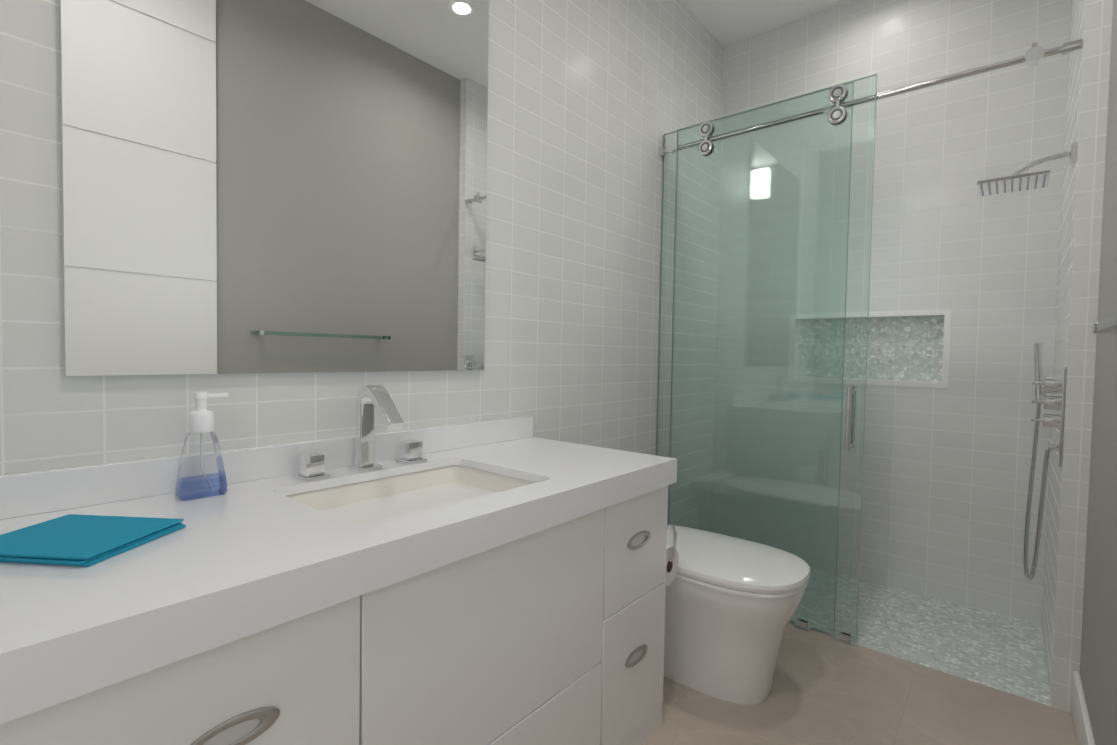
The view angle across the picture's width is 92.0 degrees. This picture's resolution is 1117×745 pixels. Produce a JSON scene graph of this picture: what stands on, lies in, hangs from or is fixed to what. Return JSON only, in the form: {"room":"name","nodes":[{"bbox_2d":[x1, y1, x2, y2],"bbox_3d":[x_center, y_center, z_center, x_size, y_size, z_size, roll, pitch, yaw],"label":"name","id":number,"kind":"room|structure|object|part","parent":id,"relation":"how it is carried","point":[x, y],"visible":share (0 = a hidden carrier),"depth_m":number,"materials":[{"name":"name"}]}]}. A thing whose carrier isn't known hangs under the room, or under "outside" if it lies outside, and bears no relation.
{"room":"bathroom","nodes":[
{"label":"bathroom","id":0,"kind":"room"},
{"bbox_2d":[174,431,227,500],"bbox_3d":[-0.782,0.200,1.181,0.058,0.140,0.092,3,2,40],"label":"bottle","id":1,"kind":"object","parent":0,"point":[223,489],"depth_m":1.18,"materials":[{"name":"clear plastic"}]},
{"bbox_2d":[0,0,723,531],"bbox_3d":[-0.188,-0.442,1.993,0.001,3.120,3.715,3,2,40],"label":"wall","id":2,"kind":"structure","parent":0,"point":[590,102],"depth_m":2.09,"materials":[{"name":"grey tile"}]},
{"bbox_2d":[0,417,532,516],"bbox_3d":[-0.745,0.226,1.348,0.020,0.080,1.989,3,2,40],"label":"backsplash","id":3,"kind":"structure","parent":2,"relation":"attached to","point":[21,494],"depth_m":1.21,"materials":[{"name":"white stone"}]},
{"bbox_2d":[60,0,488,376],"bbox_3d":[-0.608,-0.786,1.460,0.016,1.572,1.101,3,2,40],"label":"mirror","id":4,"kind":"object","parent":2,"relation":"attached to","point":[269,186],"visible":0.95,"depth_m":1.34,"materials":[{"name":"grey mirror"}]},
{"bbox_2d":[681,0,852,46],"bbox_3d":[0.471,-1.972,1.411,1.652,0.001,3.715,3,2,40],"label":"ceiling","id":5,"kind":"structure","parent":0,"point":[725,23],"depth_m":3.03,"materials":[{"name":"white paint"}]},
{"bbox_2d":[642,567,1076,744],"bbox_3d":[0.418,1.145,1.514,1.652,0.001,3.715,3,2,40],"label":"floor","id":6,"kind":"structure","parent":0,"point":[827,690],"depth_m":1.96,"materials":[{"name":"tile"}]},
{"bbox_2d":[0,481,678,744],"bbox_3d":[-0.479,0.745,1.222,0.621,0.790,2.124,3,2,40],"label":"bathroom vanity","id":7,"kind":"object","parent":6,"relation":"on","point":[501,582],"depth_m":1.07,"materials":[{"name":"white"}]},
{"bbox_3d":[-0.494,0.527,0.730,0.020,0.312,0.476,3,2,40],"label":"drawer","id":8,"kind":"part","parent":7,"relation":"part of","materials":[{"name":"white wood"}]},
{"bbox_2d":[202,719,259,744],"label":"handle","id":9,"kind":"object","parent":7,"relation":"on","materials":[{"name":"silver metal"}]},
{"bbox_3d":[-0.455,0.507,0.756,0.003,0.047,0.124,3,2,40],"label":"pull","id":10,"kind":"part","parent":7,"relation":"part of","materials":[{"name":"silver metal"}]},
{"bbox_2d":[0,437,676,728],"bbox_3d":[-0.509,0.314,1.152,0.640,0.075,1.989,3,2,40],"label":"countertop","id":11,"kind":"structure","parent":7,"relation":"on","point":[252,559],"depth_m":0.86,"materials":[{"name":"white stone"}]},
{"bbox_2d":[0,514,185,565],"bbox_3d":[-0.791,0.271,0.886,0.228,0.017,0.193,1,2,5],"label":"towel","id":12,"kind":"object","parent":11,"relation":"on","point":[78,540],"visible":1,"depth_m":0.86,"materials":[{"name":"teal fabric"}]},
{"bbox_2d":[174,392,227,500],"bbox_3d":[-0.779,0.156,1.182,0.058,0.227,0.098,3,2,40],"label":"soap dispenser","id":13,"kind":"object","parent":11,"relation":"on","point":[201,419],"visible":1,"depth_m":1.17,"materials":[{"name":"clear plastic"}]},
{"bbox_2d":[288,385,427,480],"bbox_3d":[-0.486,0.150,1.449,0.191,0.232,0.368,3,2,40],"label":"faucet","id":14,"kind":"object","parent":11,"relation":"on","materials":[{"name":"silver metal"}]},
{"bbox_2d":[300,465,519,520],"bbox_3d":[-0.342,0.370,1.331,0.412,0.150,0.562,3,2,40],"label":"sink","id":15,"kind":"object","parent":11,"relation":"in","point":[365,500],"depth_m":1.49,"materials":[{"name":"white ceramic"}]},
{"bbox_3d":[-0.112,0.574,1.188,0.020,0.422,0.706,3,2,40],"label":"drawer","id":16,"kind":"part","parent":7,"relation":"part of","materials":[{"name":"white wood"}]},
{"bbox_3d":[0.228,0.511,1.590,0.020,0.312,0.342,3,2,40],"label":"drawer","id":17,"kind":"part","parent":7,"relation":"part of","materials":[{"name":"white wood"}]},
{"bbox_2d":[629,650,642,663],"label":"handle","id":18,"kind":"object","parent":7,"relation":"on","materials":[{"name":"silver metal"}]},
{"bbox_2d":[631,535,644,545],"label":"handle","id":19,"kind":"object","parent":7,"relation":"on","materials":[{"name":"silver metal"}]},
{"bbox_3d":[0.237,0.492,1.582,0.003,0.047,0.124,3,2,40],"label":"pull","id":20,"kind":"part","parent":7,"relation":"part of","materials":[{"name":"silver metal"}]},
{"bbox_3d":[0.321,0.565,1.817,0.136,0.135,0.071,3,2,40],"label":"arm","id":21,"kind":"part","parent":7,"relation":"part of"},
{"bbox_2d":[664,525,810,704],"bbox_3d":[0.473,0.892,2.112,0.928,0.470,0.444,3,2,40],"label":"toilet","id":22,"kind":"object","parent":6,"relation":"on","point":[732,604],"visible":0.67,"depth_m":1.85,"materials":[{"name":"white ceramic"}]},
{"bbox_3d":[0.468,0.921,2.117,0.915,0.410,0.420,3,2,40],"label":"bowl","id":23,"kind":"part","parent":22,"relation":"part of","materials":[{"name":"white ceramic"}]},
{"bbox_3d":[0.526,0.679,2.064,0.800,0.034,0.444,3,2,40],"label":"lid","id":24,"kind":"part","parent":22,"relation":"part of","materials":[{"name":"white ceramic"}]},
{"bbox_3d":[0.524,0.707,2.066,0.795,0.016,0.438,3,2,40],"label":"seat","id":25,"kind":"part","parent":22,"relation":"part of","materials":[{"name":"white ceramic"}]},
{"bbox_2d":[656,38,1081,645],"bbox_3d":[1.116,-0.046,2.336,1.581,2.350,0.108,3,2,40],"label":"glass shower door","id":26,"kind":"structure","parent":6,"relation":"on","point":[838,94],"depth_m":2.45,"materials":[{"name":"clear glass"}]},
{"bbox_3d":[0.874,-0.062,2.581,0.889,2.342,0.010,3,2,40],"label":"fixed glass","id":27,"kind":"part","parent":26,"relation":"part of","materials":[{"name":"clear glass"}]},
{"bbox_3d":[0.925,-0.056,2.496,0.885,2.325,0.010,3,2,40],"label":"sliding glass","id":28,"kind":"part","parent":26,"relation":"part of","materials":[{"name":"clear glass"}]},
{"bbox_3d":[1.203,0.190,2.230,0.018,0.260,0.050,3,2,40],"label":"handle","id":29,"kind":"part","parent":26,"relation":"part of","materials":[{"name":"silver metal"}]},
{"bbox_3d":[1.240,0.189,2.274,0.018,0.260,0.050,3,2,40],"label":"handle","id":30,"kind":"part","parent":26,"relation":"part of","materials":[{"name":"silver metal"}]},
{"bbox_2d":[711,0,1070,623],"bbox_3d":[1.613,-0.441,2.907,1.585,3.120,0.001,3,2,40],"label":"wall","id":31,"kind":"structure","parent":0,"point":[946,476],"depth_m":2.74,"materials":[{"name":"grey tile"}]},
{"bbox_2d":[788,309,951,388],"bbox_3d":[1.662,-0.130,2.929,0.760,0.391,0.093,3,2,40],"label":"trim","id":32,"kind":"structure","parent":31,"relation":"attached to","point":[946,314],"depth_m":2.82,"materials":[{"name":"white tile"}]},
{"bbox_2d":[798,316,943,381],"bbox_3d":[1.690,-0.131,2.963,0.704,0.335,0.001,3,2,40],"label":"wall niche","id":33,"kind":"object","parent":31,"relation":"in","point":[905,348],"depth_m":2.91,"materials":[{"name":"tile"}]},
{"bbox_2d":[1041,0,1084,703],"bbox_3d":[1.976,-0.408,2.107,0.001,3.120,0.760,3,2,40],"label":"wall tiles","id":34,"kind":"structure","parent":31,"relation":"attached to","point":[1063,303],"depth_m":2.07,"materials":[{"name":"grey tile"}]},
{"bbox_2d":[977,142,1075,195],"bbox_3d":[1.709,-0.747,1.978,0.264,0.114,0.200,3,2,40],"label":"shower head","id":35,"kind":"object","parent":34,"relation":"attached to","point":[1017,180],"visible":1,"depth_m":1.96},
{"bbox_3d":[1.742,-0.749,1.951,0.162,0.067,0.019,3,2,40],"label":"arm","id":36,"kind":"part","parent":35,"relation":"part of"},
{"bbox_2d":[1023,343,1065,579],"bbox_3d":[1.759,0.337,1.956,0.084,0.888,0.199,3,2,40],"label":"shower valve","id":37,"kind":"object","parent":34,"relation":"attached to","point":[1053,385],"visible":1,"depth_m":1.95,"materials":[{"name":"silver metal"}]},
{"bbox_3d":[1.701,0.169,1.917,0.033,0.011,0.011,3,2,40],"label":"lever","id":38,"kind":"part","parent":37,"relation":"part of","materials":[{"name":"silver metal"}]},
{"bbox_3d":[1.702,0.104,1.915,0.033,0.011,0.011,3,2,40],"label":"lever","id":39,"kind":"part","parent":37,"relation":"part of","materials":[{"name":"silver metal"}]},
{"bbox_3d":[1.703,0.039,1.913,0.033,0.011,0.011,3,2,40],"label":"lever","id":40,"kind":"part","parent":37,"relation":"part of","materials":[{"name":"silver metal"}]},
{"bbox_3d":[1.731,0.170,1.893,0.044,0.052,0.052,3,2,40],"label":"knob","id":41,"kind":"part","parent":37,"relation":"part of","materials":[{"name":"silver metal"}]},
{"bbox_3d":[1.732,0.105,1.890,0.044,0.052,0.052,3,2,40],"label":"knob","id":42,"kind":"part","parent":37,"relation":"part of","materials":[{"name":"silver metal"}]},
{"bbox_2d":[1048,442,1057,450],"bbox_3d":[1.767,0.265,1.922,0.034,0.028,0.028,3,2,40],"label":"outlet","id":43,"kind":"object","parent":37,"relation":"attached to","point":[1051,446],"depth_m":1.92,"materials":[{"name":"silver metal"}]},
{"bbox_3d":[1.733,0.040,1.888,0.044,0.052,0.052,3,2,40],"label":"knob","id":44,"kind":"part","parent":37,"relation":"part of","materials":[{"name":"silver metal"}]},
{"bbox_3d":[1.751,0.156,1.875,0.008,0.340,0.070,3,2,40],"label":"plate","id":45,"kind":"part","parent":37,"relation":"part of","materials":[{"name":"silver metal"}]},
{"bbox_2d":[1051,0,1112,712],"bbox_3d":[1.757,-0.402,1.794,0.067,3.120,0.001,3,2,40],"label":"tiled wall","id":46,"kind":"structure","parent":0,"point":[1094,90],"depth_m":1.80,"materials":[{"name":"grey tile"}]},
{"bbox_2d":[1080,0,1116,744],"bbox_3d":[0.833,-0.380,0.641,0.001,3.120,2.955,3,2,40],"label":"wall","id":47,"kind":"structure","parent":0,"point":[1098,665],"depth_m":1.56,"materials":[{"name":"grey paint"}]},
{"bbox_2d":[1071,671,1095,744],"bbox_3d":[0.801,1.104,0.695,0.016,0.150,2.953,3,2,40],"label":"baseboard","id":48,"kind":"structure","parent":47,"relation":"attached to","point":[1083,731],"depth_m":1.66,"materials":[{"name":"white wood"}]},
{"bbox_2d":[1092,315,1116,333],"bbox_3d":[1.118,-0.103,1.044,0.060,0.026,0.811,3,2,40],"label":"towel rail","id":49,"kind":"object","parent":47,"relation":"attached to","point":[1108,326],"visible":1,"depth_m":1.22,"materials":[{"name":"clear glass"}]},
{"bbox_3d":[1.346,-0.108,1.316,0.060,0.026,0.024,3,2,40],"label":"post","id":50,"kind":"part","parent":49,"relation":"part of","materials":[{"name":"silver metal"}]}
]}

